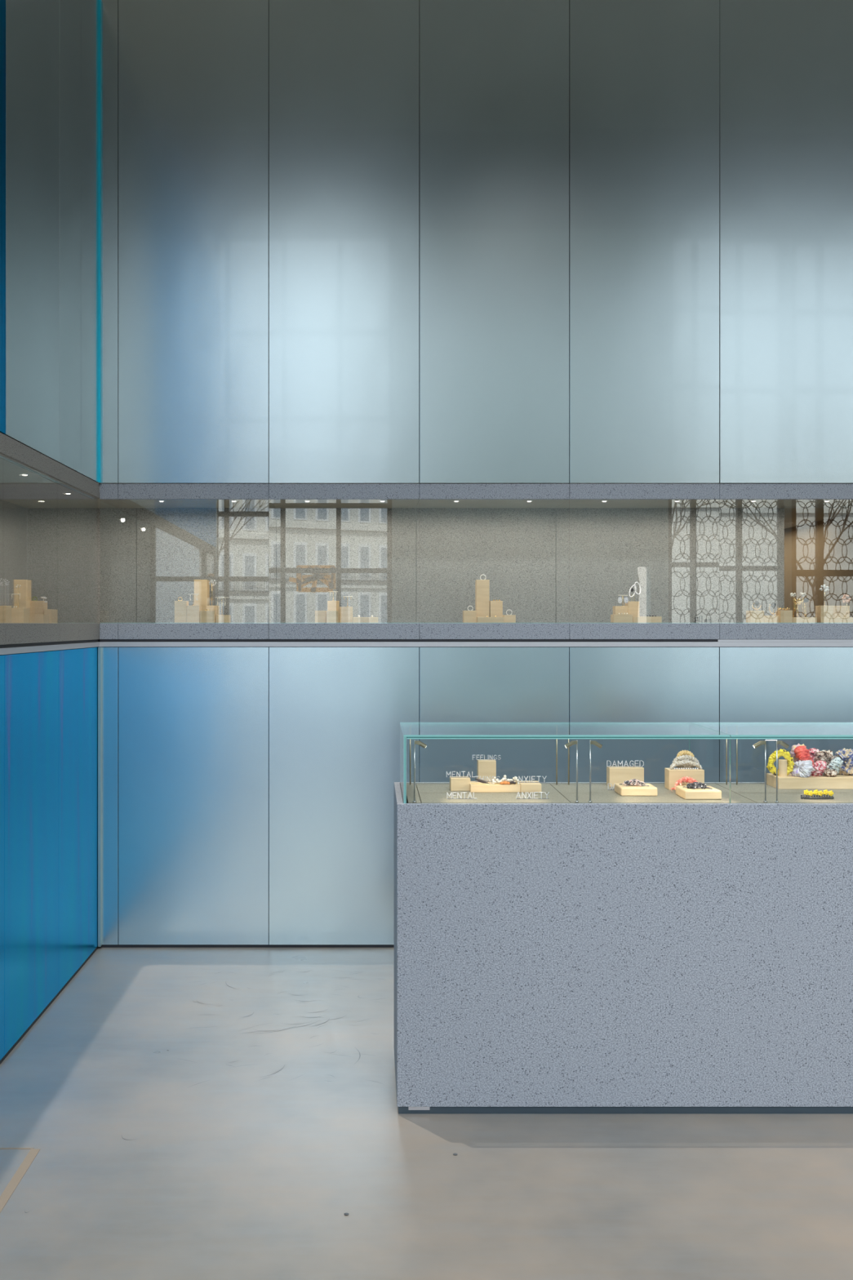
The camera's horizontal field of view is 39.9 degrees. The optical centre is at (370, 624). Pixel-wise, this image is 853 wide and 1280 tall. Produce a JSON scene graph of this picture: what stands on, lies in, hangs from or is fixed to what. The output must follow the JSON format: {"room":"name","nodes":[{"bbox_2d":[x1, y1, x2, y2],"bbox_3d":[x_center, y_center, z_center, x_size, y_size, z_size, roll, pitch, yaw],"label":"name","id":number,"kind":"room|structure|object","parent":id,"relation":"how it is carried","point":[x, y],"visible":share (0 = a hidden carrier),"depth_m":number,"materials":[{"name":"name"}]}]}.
{"room":"shop","nodes":[
{"label":"shop","id":0,"kind":"room"},
{"bbox_2d":[0,0,98,1060],"bbox_3d":[-1.529,-0.695,3.329,0.543,4.390,4.252,0,0,0],"label":"wall","id":1,"kind":"structure","parent":0,"point":[49,48],"depth_m":4.53,"materials":[{"name":"teal"}]},
{"bbox_2d":[0,946,97,1063],"bbox_3d":[-1.276,1.493,3.344,0.024,0.014,4.182,0,0,0],"label":"trim","id":2,"kind":"structure","parent":1,"relation":"attached to","point":[96,948],"depth_m":4.54,"materials":[{"name":"grey"}]},
{"bbox_2d":[0,639,98,648],"bbox_3d":[-1.275,0.076,3.344,0.026,0.010,4.182,0,0,0],"label":"trim","id":3,"kind":"structure","parent":1,"relation":"attached to","point":[95,640],"depth_m":4.55,"materials":[{"name":"grey"}]},
{"bbox_2d":[0,641,99,654],"bbox_3d":[-1.272,0.093,3.344,0.031,0.022,4.182,0,0,0],"label":"trim","id":4,"kind":"structure","parent":1,"relation":"attached to","point":[6,651],"depth_m":4.54,"materials":[{"name":"silver metal"}]},
{"bbox_2d":[0,432,119,644],"bbox_3d":[-1.504,-0.290,3.559,0.492,0.721,4.612,0,0,0],"label":"display niche","id":5,"kind":"object","parent":1,"relation":"attached to","point":[47,482],"visible":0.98,"depth_m":5.09,"materials":[{"name":"stone"}]},
{"bbox_2d":[0,622,5,644],"bbox_3d":[-1.489,0.033,3.692,0.462,0.074,0.696,0,0,0],"label":"shelf","id":6,"kind":"object","parent":5,"relation":"attached to","point":[2,625],"depth_m":4.01,"materials":[{"name":"stone"}]},
{"bbox_2d":[0,605,11,622],"bbox_3d":[-1.442,-0.038,4.585,0.053,0.068,0.070,0,0,0],"label":"wooden block","id":7,"kind":"object","parent":5,"relation":"on","point":[5,611],"visible":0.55,"depth_m":4.55,"materials":[{"name":"brown wood"}]},
{"bbox_2d":[0,578,9,604],"bbox_3d":[-1.445,-0.128,4.600,0.056,0.103,0.004,0,0,0],"label":"stand","id":8,"kind":"object","parent":7,"relation":"on","point":[1,584],"visible":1,"depth_m":4.60,"materials":[{"name":"white"}]},
{"bbox_2d":[11,608,29,623],"bbox_3d":[-1.432,-0.035,4.760,0.069,0.062,0.080,0,0,0],"label":"wooden block","id":9,"kind":"object","parent":5,"relation":"on","point":[18,615],"visible":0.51,"depth_m":4.72,"materials":[{"name":"brown wood"}]},
{"bbox_2d":[13,579,31,614],"bbox_3d":[-1.533,-0.099,5.160,0.055,0.191,0.080,0,0,0],"label":"wooden block","id":10,"kind":"object","parent":5,"relation":"on","point":[24,589],"visible":0.55,"depth_m":5.12,"materials":[{"name":"brown wood"}]},
{"bbox_2d":[5,622,59,644],"bbox_3d":[-1.489,0.033,4.389,0.462,0.074,0.696,0,0,0],"label":"shelf","id":11,"kind":"object","parent":5,"relation":"attached to","point":[15,633],"depth_m":4.35,"materials":[{"name":"stone"}]},
{"bbox_2d":[30,600,47,614],"bbox_3d":[-1.485,-0.053,5.215,0.074,0.100,0.070,0,0,0],"label":"wooden block","id":12,"kind":"object","parent":5,"relation":"on","point":[37,607],"visible":0.41,"depth_m":5.18,"materials":[{"name":"brown wood"}]},
{"bbox_2d":[29,614,48,623],"bbox_3d":[-1.414,-0.022,4.960,0.082,0.038,0.080,0,0,0],"label":"wooden block","id":13,"kind":"object","parent":5,"relation":"on","point":[33,619],"visible":0.76,"depth_m":4.92,"materials":[{"name":"brown wood"}]},
{"bbox_2d":[44,608,57,623],"bbox_3d":[-1.422,-0.035,5.210,0.034,0.062,0.100,0,0,0],"label":"wooden block","id":14,"kind":"object","parent":5,"relation":"on","point":[53,614],"visible":0.84,"depth_m":5.18,"materials":[{"name":"brown wood"}]},
{"bbox_2d":[59,623,99,641],"bbox_3d":[-1.489,0.033,5.087,0.462,0.074,0.696,0,0,0],"label":"shelf","id":15,"kind":"object","parent":5,"relation":"attached to","point":[68,632],"depth_m":5.05,"materials":[{"name":"stone"}]},
{"bbox_2d":[97,0,101,483],"bbox_3d":[-1.253,-1.772,5.424,0.010,2.236,0.022,0,0,0],"label":"trim","id":16,"kind":"structure","parent":1,"relation":"attached to","point":[99,1],"depth_m":5.41,"materials":[{"name":"teal"}]},
{"bbox_2d":[97,647,102,946],"bbox_3d":[-1.254,0.797,5.426,0.012,1.382,0.026,0,0,0],"label":"trim","id":17,"kind":"structure","parent":1,"relation":"attached to","point":[100,649],"depth_m":5.41,"materials":[{"name":"teal"}]},
{"bbox_2d":[0,946,852,1279],"bbox_3d":[2.000,1.559,2.350,20.000,0.121,13.300,0,0,0],"label":"floor","id":18,"kind":"structure","parent":0,"point":[171,1113],"depth_m":3.28,"materials":[{"name":"concrete"}]},
{"bbox_2d":[394,782,852,1113],"bbox_3d":[3.040,1.025,3.839,5.920,0.950,0.500,0,0,0],"label":"counter","id":19,"kind":"object","parent":18,"relation":"on","point":[666,952],"depth_m":3.59,"materials":[{"name":"stone"}]},
{"bbox_2d":[412,740,426,802],"bbox_3d":[0.150,0.455,3.631,0.044,0.191,0.014,0,0,-5],"label":"spotlight","id":20,"kind":"object","parent":19,"relation":"on","point":[415,742],"visible":1,"depth_m":3.63,"materials":[{"name":"silver metal"}]},
{"bbox_2d":[449,776,470,791],"bbox_3d":[0.296,0.530,3.902,0.065,0.042,0.055,0,0,0],"label":"wooden block","id":21,"kind":"object","parent":19,"relation":"on","point":[456,784],"visible":1,"depth_m":3.88,"materials":[{"name":"brown wood"}]},
{"bbox_2d":[446,771,474,777],"bbox_3d":[0.298,0.499,3.902,0.096,0.020,0.005,0,0,0],"label":"hair clip","id":22,"kind":"object","parent":21,"relation":"on","point":[446,771],"visible":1,"depth_m":3.90,"materials":[{"name":"white"}]},
{"bbox_2d":[446,791,476,799],"bbox_3d":[0.287,0.540,3.702,0.095,0.022,0.005,0,0,0],"label":"hair clip","id":23,"kind":"object","parent":19,"relation":"on","point":[464,792],"visible":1,"depth_m":3.70,"materials":[{"name":"white"}]},
{"bbox_2d":[476,759,496,781],"bbox_3d":[0.394,0.507,4.003,0.061,0.088,0.045,0,0,0],"label":"wooden block","id":24,"kind":"object","parent":19,"relation":"on","point":[487,768],"visible":0.56,"depth_m":3.98,"materials":[{"name":"brown wood"}]},
{"bbox_2d":[470,781,520,792],"bbox_3d":[0.408,0.539,3.890,0.164,0.025,0.090,0,0,0],"label":"wooden block","id":25,"kind":"object","parent":19,"relation":"on","point":[476,788],"visible":0.67,"depth_m":3.85,"materials":[{"name":"brown wood"}]},
{"bbox_2d":[475,776,499,782],"bbox_3d":[0.389,0.516,3.917,0.082,0.020,0.005,0,0,0],"label":"hair clip","id":26,"kind":"object","parent":25,"relation":"on","point":[475,776],"visible":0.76,"depth_m":3.92,"materials":[{"name":"white"}]},
{"bbox_2d":[491,774,519,784],"bbox_3d":[0.443,0.512,3.865,0.091,0.030,0.036,0,0,0],"label":"hair clip","id":27,"kind":"object","parent":25,"relation":"on","point":[515,778],"visible":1,"depth_m":3.86,"materials":[{"name":"white"}]},
{"bbox_2d":[518,780,541,792],"bbox_3d":[0.524,0.537,3.882,0.068,0.028,0.085,0,0,0],"label":"wooden block","id":28,"kind":"object","parent":19,"relation":"on","point":[525,787],"visible":0.69,"depth_m":3.84,"materials":[{"name":"brown wood"}]},
{"bbox_2d":[513,776,546,782],"bbox_3d":[0.525,0.513,3.882,0.113,0.022,0.005,0,0,0],"label":"hair clip","id":29,"kind":"object","parent":28,"relation":"on","point":[522,776],"visible":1,"depth_m":3.88,"materials":[{"name":"white"}]},
{"bbox_2d":[515,791,549,799],"bbox_3d":[0.510,0.540,3.702,0.106,0.023,0.006,0,0,0],"label":"hair clip","id":30,"kind":"object","parent":19,"relation":"on","point":[518,792],"visible":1,"depth_m":3.70,"materials":[{"name":"white"}]},
{"bbox_2d":[564,740,578,802],"bbox_3d":[0.622,0.455,3.631,0.044,0.191,0.014,0,0,5],"label":"spotlight","id":31,"kind":"object","parent":19,"relation":"on","point":[573,742],"visible":1,"depth_m":3.63,"materials":[{"name":"silver metal"}]},
{"bbox_2d":[588,740,602,802],"bbox_3d":[0.694,0.455,3.631,0.044,0.191,0.014,0,0,-5],"label":"spotlight","id":32,"kind":"object","parent":19,"relation":"on","point":[591,742],"visible":1,"depth_m":3.63,"materials":[{"name":"silver metal"}]},
{"bbox_2d":[606,767,644,786],"bbox_3d":[0.868,0.519,4.005,0.118,0.064,0.050,0,0,0],"label":"wooden block","id":33,"kind":"object","parent":19,"relation":"on","point":[614,775],"visible":0.74,"depth_m":3.98,"materials":[{"name":"brown wood"}]},
{"bbox_2d":[606,760,644,767],"bbox_3d":[0.868,0.476,4.002,0.128,0.023,0.006,0,0,0],"label":"hair clip","id":34,"kind":"object","parent":33,"relation":"on","point":[632,760],"visible":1,"depth_m":4.00,"materials":[{"name":"white"}]},
{"bbox_2d":[400,722,852,803],"bbox_3d":[3.050,0.455,3.833,5.900,0.230,0.465,0,0,0],"label":"glass case","id":35,"kind":"object","parent":19,"relation":"on","point":[410,731],"visible":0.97,"depth_m":3.79,"materials":[{"name":"teal"}]},
{"bbox_2d":[614,783,657,795],"bbox_3d":[0.860,0.537,3.811,0.117,0.028,0.107,0,0,0],"label":"wooden block","id":36,"kind":"object","parent":19,"relation":"on","point":[630,790],"visible":0.98,"depth_m":3.76,"materials":[{"name":"brown wood"}]},
{"bbox_2d":[619,778,649,786],"bbox_3d":[0.853,0.514,3.801,0.095,0.024,0.036,0,0,10],"label":"headband","id":37,"kind":"object","parent":36,"relation":"on","point":[633,782],"visible":1,"depth_m":3.79,"materials":[{"name":"fabric"}]},
{"bbox_2d":[664,768,704,790],"bbox_3d":[1.050,0.518,3.930,0.118,0.066,0.060,0,0,0],"label":"wooden block","id":38,"kind":"object","parent":19,"relation":"on","point":[671,776],"visible":0.74,"depth_m":3.90,"materials":[{"name":"brown wood"}]},
{"bbox_2d":[669,750,702,769],"bbox_3d":[1.054,0.459,3.945,0.109,0.069,0.072,0,0,0],"label":"headband","id":39,"kind":"object","parent":38,"relation":"on","point":[686,759],"visible":1,"depth_m":3.94,"materials":[{"name":"fabric"}]},
{"bbox_2d":[671,776,697,790],"bbox_3d":[1.032,0.524,3.853,0.099,0.044,0.054,0,0,0],"label":"headband","id":40,"kind":"object","parent":19,"relation":"on","point":[683,780],"visible":0.73,"depth_m":3.86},
{"bbox_2d":[675,786,721,799],"bbox_3d":[1.043,0.537,3.740,0.115,0.028,0.120,0,0,0],"label":"wooden block","id":41,"kind":"object","parent":19,"relation":"on","point":[686,793],"visible":0.98,"depth_m":3.68,"materials":[{"name":"brown wood"}]},
{"bbox_2d":[684,782,712,789],"bbox_3d":[1.037,0.514,3.728,0.087,0.024,0.030,0,0,0],"label":"headband","id":42,"kind":"object","parent":41,"relation":"on","point":[693,785],"visible":1,"depth_m":3.72,"materials":[{"name":"metal"}]},
{"bbox_2d":[753,740,767,802],"bbox_3d":[1.205,0.455,3.631,0.044,0.191,0.014,0,0,5],"label":"spotlight","id":43,"kind":"object","parent":19,"relation":"on","point":[761,742],"visible":1,"depth_m":3.63,"materials":[{"name":"silver metal"}]},
{"bbox_2d":[774,740,789,802],"bbox_3d":[1.272,0.455,3.631,0.044,0.191,0.014,0,0,-5],"label":"spotlight","id":44,"kind":"object","parent":19,"relation":"on","point":[778,742],"visible":1,"depth_m":3.63,"materials":[{"name":"silver metal"}]},
{"bbox_2d":[766,773,852,789],"bbox_3d":[1.534,0.532,3.980,0.344,0.038,0.120,0,0,0],"label":"wooden block","id":45,"kind":"object","parent":19,"relation":"on","point":[839,781],"visible":0.97,"depth_m":3.92,"materials":[{"name":"brown wood"}]},
{"bbox_2d":[766,748,794,775],"bbox_3d":[1.389,0.471,3.975,0.092,0.097,0.030,0,0,14],"label":"scrunchie","id":46,"kind":"object","parent":45,"relation":"on","point":[772,758],"visible":0.92,"depth_m":3.97,"materials":[{"name":"fabric"}]},
{"bbox_2d":[778,759,786,776],"bbox_3d":[1.390,0.485,3.960,0.028,0.055,0.028,0,0,0],"label":"wooden peg","id":47,"kind":"object","parent":45,"relation":"on","point":[782,762],"visible":1,"depth_m":3.95,"materials":[{"name":"brown wood"}]},
{"bbox_2d":[790,760,814,777],"bbox_3d":[1.454,0.492,3.956,0.068,0.075,0.079,0,0,-9],"label":"scrunchie","id":48,"kind":"object","parent":45,"relation":"on","point":[802,768],"visible":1,"depth_m":3.94,"materials":[{"name":"fabric"}]},
{"bbox_2d":[794,745,814,764],"bbox_3d":[1.471,0.459,3.984,0.074,0.092,0.084,0,0,-13],"label":"scrunchie","id":49,"kind":"object","parent":45,"relation":"on","point":[802,753],"visible":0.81,"depth_m":3.96,"materials":[{"name":"fabric"}]},
{"bbox_2d":[790,743,804,762],"bbox_3d":[1.471,0.443,4.021,0.054,0.068,0.065,0,0,42],"label":"scrunchie","id":50,"kind":"object","parent":49,"relation":"on","point":[793,753],"visible":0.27,"depth_m":4.01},
{"bbox_2d":[808,747,819,762],"bbox_3d":[1.519,0.451,4.030,0.054,0.054,0.035,0,0,-2],"label":"scrunchie","id":51,"kind":"object","parent":45,"relation":"on","point":[812,751],"visible":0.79,"depth_m":4.02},
{"bbox_2d":[810,760,826,776],"bbox_3d":[1.514,0.491,3.970,0.063,0.062,0.056,0,0,-24],"label":"scrunchie","id":52,"kind":"object","parent":45,"relation":"on","point":[820,766],"visible":0.91,"depth_m":3.95,"materials":[{"name":"fabric"}]},
{"bbox_2d":[814,750,835,766],"bbox_3d":[1.554,0.467,4.009,0.075,0.074,0.050,0,0,-16],"label":"scrunchie","id":53,"kind":"object","parent":45,"relation":"on","point":[824,755],"visible":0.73,"depth_m":4.00,"materials":[{"name":"fabric"}]},
{"bbox_2d":[823,767,837,777],"bbox_3d":[1.549,0.500,3.954,0.046,0.035,0.042,0,0,7],"label":"scrunchie","id":54,"kind":"object","parent":45,"relation":"on","point":[828,772],"visible":1,"depth_m":3.94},
{"bbox_2d":[826,756,844,773],"bbox_3d":[1.572,0.482,3.975,0.049,0.067,0.066,0,0,39],"label":"scrunchie","id":55,"kind":"object","parent":45,"relation":"on","point":[836,763],"visible":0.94,"depth_m":3.96,"materials":[{"name":"fabric"}]},
{"bbox_2d":[834,747,852,775],"bbox_3d":[1.620,0.474,4.002,0.084,0.103,0.094,0,0,-12],"label":"scrunchie","id":56,"kind":"object","parent":45,"relation":"on","point":[846,755],"visible":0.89,"depth_m":3.98,"materials":[{"name":"fabric"}]},
{"bbox_2d":[800,789,834,799],"bbox_3d":[1.407,0.536,3.697,0.105,0.031,0.016,0,0,0],"label":"flower hair clip","id":57,"kind":"object","parent":19,"relation":"on","point":[808,793],"visible":1,"depth_m":3.70,"materials":[{"name":"yellow"}]},
{"bbox_2d":[96,0,852,944],"bbox_3d":[2.050,-0.725,5.499,7.900,4.450,0.132,0,0,0],"label":"wall","id":58,"kind":"structure","parent":0,"point":[343,242],"depth_m":5.43,"materials":[{"name":"grey"}]},
{"bbox_2d":[99,942,394,947],"bbox_3d":[2.371,1.493,5.455,7.258,0.014,0.020,0,0,0],"label":"trim","id":59,"kind":"structure","parent":58,"relation":"attached to","point":[268,945],"depth_m":5.45,"materials":[{"name":"grey"}]},
{"bbox_2d":[99,639,718,641],"bbox_3d":[0.175,0.076,5.452,2.866,0.010,0.026,0,0,0],"label":"trim","id":60,"kind":"structure","parent":58,"relation":"attached to","point":[100,640],"depth_m":5.44,"materials":[{"name":"grey"}]},
{"bbox_2d":[26,484,852,639],"bbox_3d":[2.140,-0.290,7.018,7.719,0.722,3.165,0,0,0],"label":"display niche","id":61,"kind":"object","parent":58,"relation":"attached to","point":[561,560],"visible":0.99,"depth_m":5.87,"materials":[{"name":"stone"}]},
{"bbox_2d":[99,623,118,639],"bbox_3d":[-1.215,0.033,5.650,0.084,0.074,0.430,0,0,0],"label":"shelf","id":62,"kind":"object","parent":61,"relation":"attached to","point":[107,631],"depth_m":5.43,"materials":[{"name":"stone"}]},
{"bbox_2d":[174,600,188,622],"bbox_3d":[-0.897,-0.057,5.555,0.057,0.107,0.070,0,0,0],"label":"wooden block","id":63,"kind":"object","parent":61,"relation":"on","point":[180,606],"visible":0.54,"depth_m":5.52,"materials":[{"name":"brown wood"}]},
{"bbox_2d":[118,623,268,639],"bbox_3d":[-0.823,0.033,5.650,0.697,0.074,0.430,0,0,0],"label":"shelf","id":64,"kind":"object","parent":61,"relation":"attached to","point":[126,631],"depth_m":5.43,"materials":[{"name":"stone"}]},
{"bbox_2d":[186,605,201,622],"bbox_3d":[-0.837,-0.046,5.555,0.060,0.085,0.070,0,0,0],"label":"wooden block","id":65,"kind":"object","parent":61,"relation":"on","point":[193,611],"visible":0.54,"depth_m":5.52,"materials":[{"name":"brown wood"}]},
{"bbox_2d":[194,579,209,610],"bbox_3d":[-0.828,-0.110,5.740,0.065,0.213,0.080,0,0,0],"label":"wooden block","id":66,"kind":"object","parent":61,"relation":"on","point":[202,587],"visible":0.56,"depth_m":5.70,"materials":[{"name":"brown wood"}]},
{"bbox_2d":[200,610,216,622],"bbox_3d":[-0.768,-0.034,5.530,0.069,0.060,0.060,0,0,0],"label":"wooden block","id":67,"kind":"object","parent":61,"relation":"on","point":[206,616],"visible":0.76,"depth_m":5.50,"materials":[{"name":"brown wood"}]},
{"bbox_2d":[205,605,219,614],"bbox_3d":[-0.764,-0.046,5.655,0.057,0.086,0.070,0,0,0],"label":"wooden block","id":68,"kind":"object","parent":61,"relation":"on","point":[216,608],"visible":0.44,"depth_m":5.62,"materials":[{"name":"brown wood"}]},
{"bbox_2d":[215,614,231,622],"bbox_3d":[-0.699,-0.024,5.555,0.062,0.040,0.070,0,0,0],"label":"wooden block","id":69,"kind":"object","parent":61,"relation":"on","point":[219,618],"visible":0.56,"depth_m":5.52,"materials":[{"name":"brown wood"}]},
{"bbox_2d":[315,610,326,622],"bbox_3d":[-0.239,-0.034,5.585,0.052,0.061,0.070,0,0,0],"label":"wooden block","id":70,"kind":"object","parent":61,"relation":"on","point":[320,615],"visible":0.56,"depth_m":5.55,"materials":[{"name":"brown wood"}]},
{"bbox_2d":[326,610,338,622],"bbox_3d":[-0.181,-0.034,5.530,0.056,0.060,0.060,0,0,0],"label":"wooden block","id":71,"kind":"object","parent":61,"relation":"on","point":[332,616],"visible":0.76,"depth_m":5.50,"materials":[{"name":"brown wood"}]},
{"bbox_2d":[327,600,339,622],"bbox_3d":[-0.181,-0.058,5.655,0.055,0.109,0.070,0,0,0],"label":"wooden block","id":72,"kind":"object","parent":61,"relation":"on","point":[331,605],"visible":0.48,"depth_m":5.62,"materials":[{"name":"brown wood"}]},
{"bbox_2d":[268,623,419,639],"bbox_3d":[-0.125,0.033,5.650,0.697,0.074,0.430,0,0,0],"label":"shelf","id":73,"kind":"object","parent":61,"relation":"attached to","point":[276,631],"depth_m":5.43,"materials":[{"name":"stone"}]},
{"bbox_2d":[339,606,352,622],"bbox_3d":[-0.118,-0.043,5.585,0.062,0.079,0.070,0,0,0],"label":"wooden block","id":74,"kind":"object","parent":61,"relation":"on","point":[345,612],"visible":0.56,"depth_m":5.55,"materials":[{"name":"brown wood"}]},
{"bbox_2d":[353,617,377,622],"bbox_3d":[-0.026,-0.018,5.555,0.118,0.030,0.070,0,0,0],"label":"wooden block","id":75,"kind":"object","parent":61,"relation":"on","point":[356,620],"visible":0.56,"depth_m":5.52,"materials":[{"name":"brown wood"}]},
{"bbox_2d":[462,610,476,622],"bbox_3d":[0.469,-0.034,5.585,0.060,0.061,0.070,0,0,0],"label":"wooden block","id":76,"kind":"object","parent":61,"relation":"on","point":[468,616],"visible":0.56,"depth_m":5.55,"materials":[{"name":"brown wood"}]},
{"bbox_2d":[475,579,489,617],"bbox_3d":[0.535,-0.108,5.635,0.062,0.209,0.070,0,0,0],"label":"wooden block","id":77,"kind":"object","parent":61,"relation":"on","point":[482,587],"visible":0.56,"depth_m":5.60,"materials":[{"name":"brown wood"}]},
{"bbox_2d":[476,617,503,622],"bbox_3d":[0.560,-0.018,5.510,0.123,0.030,0.060,0,0,0],"label":"wooden block","id":78,"kind":"object","parent":61,"relation":"on","point":[479,620],"visible":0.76,"depth_m":5.48,"materials":[{"name":"brown wood"}]},
{"bbox_2d":[419,623,569,639],"bbox_3d":[0.572,0.033,5.650,0.694,0.074,0.430,0,0,0],"label":"shelf","id":79,"kind":"object","parent":61,"relation":"attached to","point":[427,631],"depth_m":5.43,"materials":[{"name":"stone"}]},
{"bbox_2d":[489,600,502,617],"bbox_3d":[0.599,-0.058,5.635,0.060,0.108,0.070,0,0,0],"label":"wooden block","id":80,"kind":"object","parent":61,"relation":"on","point":[495,606],"visible":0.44,"depth_m":5.60,"materials":[{"name":"brown wood"}]},
{"bbox_2d":[502,614,515,622],"bbox_3d":[0.658,-0.024,5.585,0.054,0.040,0.070,0,0,0],"label":"wooden block","id":81,"kind":"object","parent":61,"relation":"on","point":[507,618],"visible":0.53,"depth_m":5.55,"materials":[{"name":"brown wood"}]},
{"bbox_2d":[613,605,627,614],"bbox_3d":[1.196,-0.045,5.630,0.059,0.083,0.060,0,0,0],"label":"wooden block","id":82,"kind":"object","parent":61,"relation":"on","point":[616,609],"visible":0.44,"depth_m":5.60,"materials":[{"name":"brown wood"}]},
{"bbox_3d":[1.207,-0.113,5.620,0.047,0.053,0.014,0,0,0],"label":"stand","id":83,"kind":"object","parent":82,"relation":"on","visible":0},
{"bbox_2d":[617,595,628,603],"bbox_3d":[1.207,-0.119,5.616,0.053,0.039,0.004,0,0,0],"label":"earring","id":84,"kind":"object","parent":83,"relation":"hanging from","point":[620,598],"visible":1,"depth_m":5.61,"materials":[{"name":"silver ceramic"}]},
{"bbox_2d":[610,614,632,622],"bbox_3d":[1.182,-0.025,5.535,0.089,0.042,0.070,0,0,0],"label":"wooden block","id":85,"kind":"object","parent":61,"relation":"on","point":[614,618],"visible":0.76,"depth_m":5.50,"materials":[{"name":"brown wood"}]},
{"bbox_2d":[624,601,639,616],"bbox_3d":[1.258,-0.057,5.655,0.056,0.106,0.070,0,0,0],"label":"wooden block","id":86,"kind":"object","parent":61,"relation":"on","point":[633,606],"visible":0.54,"depth_m":5.62,"materials":[{"name":"brown wood"}]},
{"bbox_2d":[628,582,641,597],"bbox_3d":[1.274,-0.158,5.660,0.064,0.096,0.027,0,0,0],"label":"hoop","id":87,"kind":"object","parent":86,"relation":"on","point":[631,589],"visible":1,"depth_m":5.65,"materials":[{"name":"white"}]},
{"bbox_2d":[569,623,719,639],"bbox_3d":[1.268,0.033,5.650,0.694,0.074,0.430,0,0,0],"label":"shelf","id":88,"kind":"object","parent":61,"relation":"attached to","point":[577,631],"depth_m":5.43,"materials":[{"name":"stone"}]},
{"bbox_2d":[632,616,662,622],"bbox_3d":[1.301,-0.020,5.555,0.136,0.032,0.070,0,0,0],"label":"wooden block","id":89,"kind":"object","parent":61,"relation":"on","point":[635,619],"visible":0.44,"depth_m":5.52,"materials":[{"name":"brown wood"}]},
{"bbox_2d":[694,616,711,622],"bbox_3d":[1.585,-0.021,5.601,0.078,0.036,0.008,0,0,0],"label":"shelf lettering","id":90,"kind":"object","parent":61,"relation":"on","point":[699,617],"visible":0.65,"depth_m":5.60,"materials":[{"name":"grey"}]},
{"bbox_2d":[746,610,764,622],"bbox_3d":[1.819,-0.034,5.555,0.063,0.060,0.070,0,0,0],"label":"wooden block","id":91,"kind":"object","parent":61,"relation":"on","point":[752,616],"visible":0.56,"depth_m":5.52,"materials":[{"name":"brown wood"}]},
{"bbox_2d":[764,615,779,622],"bbox_3d":[1.896,-0.022,5.575,0.076,0.038,0.070,0,0,0],"label":"wooden block","id":92,"kind":"object","parent":61,"relation":"on","point":[767,619],"visible":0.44,"depth_m":5.54,"materials":[{"name":"brown wood"}]},
{"bbox_2d":[768,602,778,615],"bbox_3d":[1.910,-0.072,5.566,0.045,0.062,0.024,0,0,21],"label":"beaded necklace","id":93,"kind":"object","parent":92,"relation":"on","point":[773,605],"visible":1,"depth_m":5.56,"materials":[{"name":"silver"}]},
{"bbox_2d":[775,610,792,622],"bbox_3d":[1.956,-0.034,5.555,0.056,0.062,0.070,0,0,0],"label":"wooden block","id":94,"kind":"object","parent":61,"relation":"on","point":[785,616],"visible":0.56,"depth_m":5.52,"materials":[{"name":"brown wood"}]},
{"bbox_2d":[720,623,852,639],"bbox_3d":[1.964,0.033,5.650,0.696,0.074,0.430,0,0,0],"label":"shelf","id":95,"kind":"object","parent":61,"relation":"attached to","point":[727,631],"depth_m":5.43,"materials":[{"name":"stone"}]},
{"bbox_2d":[792,617,817,622],"bbox_3d":[2.050,-0.018,5.575,0.115,0.029,0.070,0,0,0],"label":"wooden block","id":96,"kind":"object","parent":61,"relation":"on","point":[795,620],"visible":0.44,"depth_m":5.54,"materials":[{"name":"brown wood"}]},
{"bbox_2d":[794,598,806,617],"bbox_3d":[2.034,-0.080,5.560,0.057,0.093,0.011,0,0,0],"label":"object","id":97,"kind":"object","parent":96,"relation":"on","point":[803,605],"visible":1,"depth_m":5.56,"materials":[{"name":"brown"}]},
{"bbox_2d":[815,605,833,622],"bbox_3d":[2.154,-0.046,5.575,0.058,0.085,0.070,0,0,0],"label":"wooden block","id":98,"kind":"object","parent":61,"relation":"on","point":[824,614],"visible":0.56,"depth_m":5.54,"materials":[{"name":"brown wood"}]},
{"bbox_2d":[819,584,829,605],"bbox_3d":[2.153,-0.139,5.570,0.046,0.102,0.018,0,0,0],"label":"stand","id":99,"kind":"object","parent":98,"relation":"on","point":[824,586],"visible":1,"depth_m":5.57,"materials":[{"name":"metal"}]},
{"bbox_2d":[833,605,849,617],"bbox_3d":[2.281,-0.046,5.715,0.074,0.086,0.070,0,0,0],"label":"wooden block","id":100,"kind":"object","parent":61,"relation":"on","point":[838,611],"visible":0.39,"depth_m":5.68,"materials":[{"name":"brown wood"}]},
{"bbox_2d":[833,617,852,622],"bbox_3d":[2.261,-0.018,5.575,0.154,0.029,0.070,0,0,0],"label":"wooden block","id":101,"kind":"object","parent":61,"relation":"on","point":[836,620],"visible":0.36,"depth_m":5.54,"materials":[{"name":"brown wood"}]},
{"bbox_2d":[841,594,851,617],"bbox_3d":[2.271,-0.088,5.599,0.048,0.111,0.018,0,0,0],"label":"stand","id":102,"kind":"object","parent":101,"relation":"on","point":[843,597],"visible":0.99,"depth_m":5.60,"materials":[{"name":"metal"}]},
{"bbox_2d":[99,641,852,646],"bbox_3d":[2.371,0.093,5.449,7.258,0.022,0.031,0,0,0],"label":"trim","id":103,"kind":"structure","parent":58,"relation":"attached to","point":[101,643],"depth_m":5.43,"materials":[{"name":"silver metal"}]},
{"bbox_2d":[718,639,852,641],"bbox_3d":[3.804,0.076,5.450,4.392,0.010,0.029,0,0,0],"label":"trim","id":104,"kind":"structure","parent":58,"relation":"attached to","point":[719,640],"depth_m":5.44,"materials":[{"name":"silver metal"}]},
{"bbox_2d":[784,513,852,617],"bbox_3d":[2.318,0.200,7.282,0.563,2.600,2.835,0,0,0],"label":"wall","id":105,"kind":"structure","parent":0,"point":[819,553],"depth_m":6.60,"materials":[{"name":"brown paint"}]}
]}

